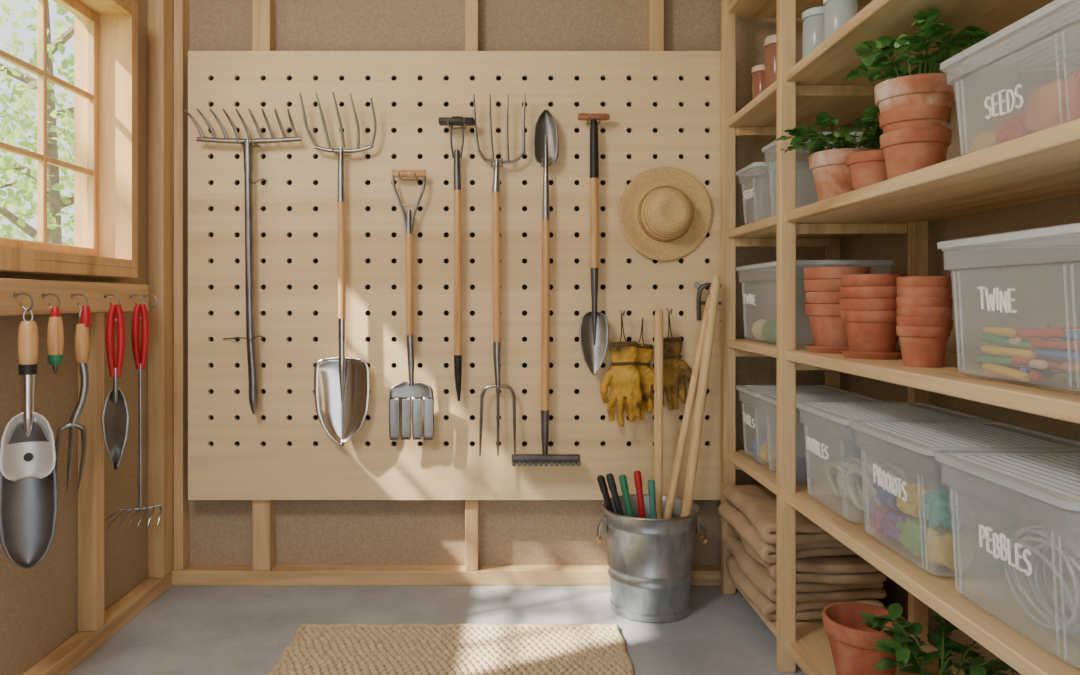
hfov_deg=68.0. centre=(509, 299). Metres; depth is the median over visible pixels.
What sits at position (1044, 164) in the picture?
shelving unit
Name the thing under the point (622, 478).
marker
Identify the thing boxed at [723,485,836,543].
burlap sack
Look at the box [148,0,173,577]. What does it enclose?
wall stud
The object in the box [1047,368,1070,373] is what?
stick
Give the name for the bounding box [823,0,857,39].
plastic jar
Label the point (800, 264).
storage bin
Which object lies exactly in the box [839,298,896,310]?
terracotta pot
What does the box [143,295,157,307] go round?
wall hook
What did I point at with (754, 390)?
storage bin
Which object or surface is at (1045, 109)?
packet
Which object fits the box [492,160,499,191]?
socket
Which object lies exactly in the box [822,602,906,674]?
terracotta pot
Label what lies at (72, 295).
wall hook
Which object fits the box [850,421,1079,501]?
storage bin
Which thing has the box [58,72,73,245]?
tree
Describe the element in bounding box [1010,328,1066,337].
stick
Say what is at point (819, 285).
terracotta pot
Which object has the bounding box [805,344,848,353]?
saucer
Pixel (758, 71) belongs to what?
plastic jar
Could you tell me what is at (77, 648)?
trim
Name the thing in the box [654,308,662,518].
wooden pole
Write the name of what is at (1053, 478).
storage bin
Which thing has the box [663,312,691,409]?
glove
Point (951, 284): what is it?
terracotta pot
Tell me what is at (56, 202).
tree
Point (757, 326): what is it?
yarn ball
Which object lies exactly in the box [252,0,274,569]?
trim
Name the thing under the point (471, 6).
trim
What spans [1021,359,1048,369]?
stick
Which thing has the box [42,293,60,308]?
wall hook
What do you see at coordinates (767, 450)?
yarn ball
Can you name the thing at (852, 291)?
terracotta pot
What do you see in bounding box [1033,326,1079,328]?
stick
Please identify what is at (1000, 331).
stick
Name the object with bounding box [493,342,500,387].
socket
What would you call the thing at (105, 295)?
wall hook
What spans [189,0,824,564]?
wall
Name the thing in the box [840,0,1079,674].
wall
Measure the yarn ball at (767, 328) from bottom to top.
0.074 m
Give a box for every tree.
[0,0,73,245]
[0,73,36,237]
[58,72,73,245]
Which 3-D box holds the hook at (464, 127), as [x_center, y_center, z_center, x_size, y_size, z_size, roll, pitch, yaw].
[-0.199,-0.658,2.999,0.066,0.019,0.119,0,0,0]
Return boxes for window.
[0,0,147,315]
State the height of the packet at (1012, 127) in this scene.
0.059 m
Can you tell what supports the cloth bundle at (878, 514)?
in the storage bin at (922, 437)
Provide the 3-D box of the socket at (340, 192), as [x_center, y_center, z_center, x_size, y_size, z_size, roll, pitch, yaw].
[-0.634,-0.469,3.000,0.028,0.202,0.027,0,0,0]
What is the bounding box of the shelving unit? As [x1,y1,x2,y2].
[721,0,1079,674]
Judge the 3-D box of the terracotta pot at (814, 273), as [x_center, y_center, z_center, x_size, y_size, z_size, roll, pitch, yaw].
[0.928,-0.026,2.271,0.177,0.130,0.177,0,0,-40]
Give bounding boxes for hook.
[13,293,32,310]
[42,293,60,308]
[71,294,87,308]
[104,294,119,304]
[129,294,144,304]
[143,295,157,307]
[236,137,260,146]
[332,147,349,155]
[398,172,418,179]
[447,119,465,128]
[491,158,502,166]
[586,114,601,123]
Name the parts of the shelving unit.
post, post, post, post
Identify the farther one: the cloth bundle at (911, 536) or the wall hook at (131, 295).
the wall hook at (131, 295)
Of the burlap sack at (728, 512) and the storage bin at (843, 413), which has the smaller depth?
the storage bin at (843, 413)
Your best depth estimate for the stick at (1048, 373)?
1.40 m
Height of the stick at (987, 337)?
0.028 m
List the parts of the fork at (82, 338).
handle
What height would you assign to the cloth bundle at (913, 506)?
0.072 m
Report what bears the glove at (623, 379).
hanging from the hook
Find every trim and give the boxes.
[22,571,171,674]
[78,313,103,630]
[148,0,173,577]
[172,565,720,585]
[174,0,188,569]
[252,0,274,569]
[465,0,478,569]
[647,0,663,50]
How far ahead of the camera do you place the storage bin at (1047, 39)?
1.43 m
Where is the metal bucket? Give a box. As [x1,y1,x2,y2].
[595,494,706,622]
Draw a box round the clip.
[223,335,263,340]
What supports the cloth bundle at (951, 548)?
in the storage bin at (922, 437)
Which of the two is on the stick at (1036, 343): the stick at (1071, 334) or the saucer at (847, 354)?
the stick at (1071, 334)
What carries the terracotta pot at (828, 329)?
on the saucer at (831, 350)
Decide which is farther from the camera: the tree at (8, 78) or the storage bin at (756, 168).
the tree at (8, 78)
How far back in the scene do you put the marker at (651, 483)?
2.81 m
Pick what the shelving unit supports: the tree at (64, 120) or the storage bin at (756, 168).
the storage bin at (756, 168)
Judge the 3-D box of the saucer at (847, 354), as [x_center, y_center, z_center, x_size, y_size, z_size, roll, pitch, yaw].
[0.925,0.139,2.045,0.149,0.018,0.149,0,0,0]
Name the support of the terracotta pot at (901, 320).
on the terracotta pot at (925, 347)
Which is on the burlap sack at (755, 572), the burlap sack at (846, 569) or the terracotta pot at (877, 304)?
the burlap sack at (846, 569)
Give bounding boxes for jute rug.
[268,623,633,674]
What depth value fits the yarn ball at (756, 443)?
2.84 m
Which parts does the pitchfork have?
handle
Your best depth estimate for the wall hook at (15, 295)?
2.07 m
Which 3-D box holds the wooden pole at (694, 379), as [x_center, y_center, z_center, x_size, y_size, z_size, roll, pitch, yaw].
[0.623,0.523,2.904,0.304,1.079,0.029,0,0,-29]
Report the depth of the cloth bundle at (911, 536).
1.74 m
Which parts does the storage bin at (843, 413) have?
rope coil, rope coil, lid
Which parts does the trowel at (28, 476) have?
handle, blade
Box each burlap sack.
[718,502,857,562]
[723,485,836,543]
[724,536,886,602]
[726,555,883,620]
[732,527,886,583]
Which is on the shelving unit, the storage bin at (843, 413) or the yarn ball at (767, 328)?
the storage bin at (843, 413)
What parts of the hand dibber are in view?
handle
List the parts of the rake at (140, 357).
stem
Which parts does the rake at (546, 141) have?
handle, spade blade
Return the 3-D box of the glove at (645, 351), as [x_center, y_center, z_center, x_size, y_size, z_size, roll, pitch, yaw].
[0.497,0.260,3.018,0.148,0.390,0.061,0,0,-13]
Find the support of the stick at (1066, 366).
in the storage bin at (1067, 236)
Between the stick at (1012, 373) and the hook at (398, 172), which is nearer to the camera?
the stick at (1012, 373)
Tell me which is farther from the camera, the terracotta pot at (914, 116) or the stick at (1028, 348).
the terracotta pot at (914, 116)
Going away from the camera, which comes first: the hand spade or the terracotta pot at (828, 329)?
the terracotta pot at (828, 329)
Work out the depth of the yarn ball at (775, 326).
2.61 m
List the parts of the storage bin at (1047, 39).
lid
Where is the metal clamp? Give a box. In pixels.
[694,282,721,321]
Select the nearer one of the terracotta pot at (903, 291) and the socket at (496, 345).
the terracotta pot at (903, 291)
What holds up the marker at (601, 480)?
in the metal bucket
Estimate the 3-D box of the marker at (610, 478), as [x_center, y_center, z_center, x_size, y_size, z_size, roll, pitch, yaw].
[0.413,0.843,2.809,0.154,0.460,0.026,0,0,19]
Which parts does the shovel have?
handle, blade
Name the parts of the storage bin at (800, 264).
lid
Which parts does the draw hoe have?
handle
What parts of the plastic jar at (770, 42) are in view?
lid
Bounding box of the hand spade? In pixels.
[578,113,609,374]
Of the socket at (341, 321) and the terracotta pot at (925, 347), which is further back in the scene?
the socket at (341, 321)
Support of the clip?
attached to the pegboard
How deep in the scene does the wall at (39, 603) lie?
2.47 m
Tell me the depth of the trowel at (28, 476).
2.08 m
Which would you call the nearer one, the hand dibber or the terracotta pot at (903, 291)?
the terracotta pot at (903, 291)
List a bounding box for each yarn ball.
[751,437,769,457]
[752,319,766,339]
[759,441,776,462]
[762,320,776,341]
[773,324,796,339]
[796,456,810,480]
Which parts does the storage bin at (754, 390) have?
lid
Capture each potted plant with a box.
[776,106,882,200]
[842,9,990,127]
[855,603,1018,674]
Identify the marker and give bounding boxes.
[597,475,613,511]
[606,473,623,514]
[619,474,633,516]
[633,471,645,517]
[647,480,656,518]
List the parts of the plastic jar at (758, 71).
lid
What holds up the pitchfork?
hanging from the hook at (491, 158)
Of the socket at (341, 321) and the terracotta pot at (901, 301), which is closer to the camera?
the terracotta pot at (901, 301)
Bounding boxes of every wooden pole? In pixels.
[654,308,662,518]
[663,297,708,517]
[681,276,720,516]
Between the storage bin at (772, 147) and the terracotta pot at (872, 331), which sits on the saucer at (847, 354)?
the terracotta pot at (872, 331)
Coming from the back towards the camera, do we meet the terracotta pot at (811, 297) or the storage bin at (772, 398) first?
the storage bin at (772, 398)
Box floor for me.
[67,586,804,674]
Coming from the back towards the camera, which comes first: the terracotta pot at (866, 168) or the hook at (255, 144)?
the hook at (255, 144)
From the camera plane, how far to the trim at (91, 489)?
2.52 m
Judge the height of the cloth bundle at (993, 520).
0.099 m
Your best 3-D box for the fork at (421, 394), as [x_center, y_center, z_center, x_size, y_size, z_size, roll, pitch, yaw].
[-0.369,0.019,3.000,0.168,1.013,0.030,0,0,0]
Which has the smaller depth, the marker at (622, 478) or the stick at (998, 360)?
the stick at (998, 360)
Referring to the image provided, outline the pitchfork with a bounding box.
[473,94,525,455]
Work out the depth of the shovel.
3.00 m
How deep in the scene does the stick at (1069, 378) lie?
1.33 m
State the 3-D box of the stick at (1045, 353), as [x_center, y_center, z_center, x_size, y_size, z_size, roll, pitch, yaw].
[0.925,0.092,1.325,0.016,0.019,0.106,0,0,-23]
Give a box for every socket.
[337,148,344,201]
[338,318,345,401]
[450,125,463,189]
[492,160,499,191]
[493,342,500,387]
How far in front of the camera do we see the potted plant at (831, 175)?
2.12 m
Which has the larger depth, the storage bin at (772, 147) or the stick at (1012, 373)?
the storage bin at (772, 147)
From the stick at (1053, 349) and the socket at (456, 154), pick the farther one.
the socket at (456, 154)
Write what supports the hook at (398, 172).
attached to the pegboard
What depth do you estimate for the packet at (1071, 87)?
1.26 m
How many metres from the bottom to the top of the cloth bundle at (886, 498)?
0.063 m
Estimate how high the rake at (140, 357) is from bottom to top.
0.738 m
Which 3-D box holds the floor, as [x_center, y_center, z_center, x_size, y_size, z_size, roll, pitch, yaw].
[-0.045,1.150,1.325,2.870,0.100,3.850,0,0,0]
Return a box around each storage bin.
[736,162,812,199]
[736,260,894,305]
[736,385,856,428]
[759,394,888,407]
[762,132,870,152]
[796,402,991,512]
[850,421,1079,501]
[934,452,1079,637]
[937,223,1079,312]
[940,0,1079,118]
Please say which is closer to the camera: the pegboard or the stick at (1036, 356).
the stick at (1036, 356)
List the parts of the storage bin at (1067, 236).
lid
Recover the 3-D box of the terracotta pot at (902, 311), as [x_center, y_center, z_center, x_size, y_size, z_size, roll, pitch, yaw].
[0.927,0.060,1.790,0.109,0.090,0.109,0,0,-13]
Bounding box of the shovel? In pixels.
[299,92,376,444]
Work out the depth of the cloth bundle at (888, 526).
1.84 m
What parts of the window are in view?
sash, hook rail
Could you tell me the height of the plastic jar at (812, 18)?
0.150 m
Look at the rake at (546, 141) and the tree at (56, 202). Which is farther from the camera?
the tree at (56, 202)
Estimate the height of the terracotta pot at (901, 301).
0.090 m
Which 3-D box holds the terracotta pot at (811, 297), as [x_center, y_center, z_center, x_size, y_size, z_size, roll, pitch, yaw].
[0.932,0.042,2.269,0.177,0.130,0.177,0,0,0]
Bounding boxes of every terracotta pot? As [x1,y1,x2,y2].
[804,267,870,279]
[804,279,841,291]
[805,292,840,303]
[805,304,848,347]
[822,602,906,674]
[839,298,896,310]
[840,274,904,286]
[840,286,896,297]
[841,310,898,352]
[845,150,887,189]
[879,104,950,133]
[880,127,951,178]
[896,277,950,287]
[896,297,950,306]
[896,316,950,326]
[896,326,950,367]
[897,287,951,296]
[897,307,951,316]
[898,276,952,286]
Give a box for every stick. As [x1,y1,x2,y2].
[976,356,1020,365]
[979,333,1043,349]
[981,345,1035,358]
[982,327,1016,336]
[982,362,1029,380]
[987,347,1035,354]
[994,336,1021,345]
[1001,365,1042,380]
[1008,336,1054,340]
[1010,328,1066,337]
[1011,355,1076,369]
[1019,366,1053,377]
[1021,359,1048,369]
[1030,339,1079,349]
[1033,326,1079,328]
[1035,349,1079,360]
[1036,356,1079,362]
[1037,328,1079,339]
[1039,324,1048,339]
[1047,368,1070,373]
[1053,349,1079,351]
[1061,362,1079,371]
[1064,373,1074,382]
[1070,371,1079,380]
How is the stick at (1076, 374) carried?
in the storage bin at (1067, 236)
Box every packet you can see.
[969,128,997,152]
[995,113,1033,143]
[1024,80,1068,132]
[1063,68,1079,120]
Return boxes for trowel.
[0,307,57,568]
[101,304,129,470]
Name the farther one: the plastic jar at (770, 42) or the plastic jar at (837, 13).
the plastic jar at (770, 42)
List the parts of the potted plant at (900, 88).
pot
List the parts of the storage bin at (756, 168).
lid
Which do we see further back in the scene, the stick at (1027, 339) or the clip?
the clip
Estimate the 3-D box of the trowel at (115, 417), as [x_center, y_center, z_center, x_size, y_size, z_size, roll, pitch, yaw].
[-1.249,0.276,2.534,0.081,0.527,0.034,0,0,-28]
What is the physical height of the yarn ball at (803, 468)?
0.075 m
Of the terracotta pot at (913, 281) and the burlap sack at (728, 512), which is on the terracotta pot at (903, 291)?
the terracotta pot at (913, 281)
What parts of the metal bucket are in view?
handle, handle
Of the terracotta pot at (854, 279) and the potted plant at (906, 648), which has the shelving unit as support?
the potted plant at (906, 648)
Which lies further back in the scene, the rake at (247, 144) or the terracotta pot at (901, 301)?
the rake at (247, 144)
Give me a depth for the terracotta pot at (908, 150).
1.78 m
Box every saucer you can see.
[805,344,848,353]
[841,349,901,359]
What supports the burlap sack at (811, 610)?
on the shelving unit
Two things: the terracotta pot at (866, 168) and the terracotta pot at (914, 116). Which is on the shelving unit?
the terracotta pot at (866, 168)
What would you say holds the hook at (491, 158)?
attached to the pegboard
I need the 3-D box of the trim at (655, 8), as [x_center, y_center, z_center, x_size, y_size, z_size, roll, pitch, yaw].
[0.566,-0.179,3.115,0.054,2.442,0.070,0,0,0]
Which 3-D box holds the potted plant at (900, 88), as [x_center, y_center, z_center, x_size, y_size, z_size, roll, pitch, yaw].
[0.931,-0.493,1.838,0.302,0.264,0.300,0,0,0]
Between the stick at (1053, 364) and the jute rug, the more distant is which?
the jute rug
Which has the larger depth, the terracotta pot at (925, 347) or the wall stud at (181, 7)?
the wall stud at (181, 7)
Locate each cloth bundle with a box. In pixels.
[868,506,895,534]
[872,480,913,508]
[880,508,914,540]
[896,482,932,517]
[896,517,941,555]
[920,489,970,529]
[924,526,977,572]
[959,512,1024,566]
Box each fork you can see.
[55,305,91,491]
[389,170,433,439]
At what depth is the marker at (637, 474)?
2.81 m
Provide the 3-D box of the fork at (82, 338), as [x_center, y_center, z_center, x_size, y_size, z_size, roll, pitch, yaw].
[-1.271,0.288,2.327,0.096,0.544,0.040,0,0,-28]
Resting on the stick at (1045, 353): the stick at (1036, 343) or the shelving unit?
the stick at (1036, 343)
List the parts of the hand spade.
blade, handle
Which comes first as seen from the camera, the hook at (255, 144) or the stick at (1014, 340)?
the stick at (1014, 340)
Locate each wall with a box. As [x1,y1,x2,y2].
[0,0,147,674]
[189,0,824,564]
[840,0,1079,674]
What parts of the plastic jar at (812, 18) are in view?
lid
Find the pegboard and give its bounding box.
[188,51,720,499]
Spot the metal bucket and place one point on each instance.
(650, 560)
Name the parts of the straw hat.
crown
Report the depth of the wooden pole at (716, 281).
2.88 m
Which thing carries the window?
in the wall at (39, 603)
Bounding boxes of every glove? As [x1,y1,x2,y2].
[600,313,641,426]
[624,318,653,420]
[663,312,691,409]
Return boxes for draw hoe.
[438,116,473,400]
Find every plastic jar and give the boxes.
[752,64,764,99]
[764,34,776,88]
[802,6,823,57]
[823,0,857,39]
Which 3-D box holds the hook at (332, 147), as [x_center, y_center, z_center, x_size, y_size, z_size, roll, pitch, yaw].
[-0.634,-0.553,2.999,0.042,0.019,0.119,0,0,0]
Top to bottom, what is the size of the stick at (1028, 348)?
0.022 m
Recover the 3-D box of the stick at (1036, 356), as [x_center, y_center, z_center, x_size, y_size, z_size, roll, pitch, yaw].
[0.968,0.110,1.395,0.103,0.022,0.016,0,0,45]
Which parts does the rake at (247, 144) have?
handle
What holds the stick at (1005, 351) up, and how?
in the storage bin at (1067, 236)
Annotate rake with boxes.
[104,304,162,530]
[183,108,301,413]
[512,110,580,465]
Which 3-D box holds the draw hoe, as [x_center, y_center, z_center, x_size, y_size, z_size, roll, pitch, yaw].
[-0.200,-0.155,2.985,0.130,1.067,0.060,0,0,0]
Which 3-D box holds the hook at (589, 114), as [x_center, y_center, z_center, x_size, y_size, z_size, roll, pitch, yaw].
[0.315,-0.675,2.999,0.048,0.019,0.119,0,0,0]
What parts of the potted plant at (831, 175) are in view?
pot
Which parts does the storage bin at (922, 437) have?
lid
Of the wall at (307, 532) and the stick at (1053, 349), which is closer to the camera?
the stick at (1053, 349)
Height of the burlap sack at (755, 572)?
0.074 m
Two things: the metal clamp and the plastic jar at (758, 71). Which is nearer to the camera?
the plastic jar at (758, 71)
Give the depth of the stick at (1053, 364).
1.37 m
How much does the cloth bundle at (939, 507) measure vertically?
0.072 m
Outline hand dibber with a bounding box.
[47,306,63,373]
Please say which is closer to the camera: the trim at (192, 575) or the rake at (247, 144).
the rake at (247, 144)
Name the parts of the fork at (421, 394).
handle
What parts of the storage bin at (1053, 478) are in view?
lid, hose coil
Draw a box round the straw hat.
[619,167,711,260]
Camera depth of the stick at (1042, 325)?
1.43 m
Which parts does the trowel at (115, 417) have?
blade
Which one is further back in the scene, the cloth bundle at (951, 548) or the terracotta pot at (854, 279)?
the terracotta pot at (854, 279)
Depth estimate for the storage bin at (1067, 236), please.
1.41 m
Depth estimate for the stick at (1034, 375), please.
1.37 m
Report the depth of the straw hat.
3.03 m
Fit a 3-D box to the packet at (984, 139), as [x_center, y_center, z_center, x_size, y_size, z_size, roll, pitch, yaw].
[0.930,-0.298,1.509,0.095,0.051,0.094,0,0,0]

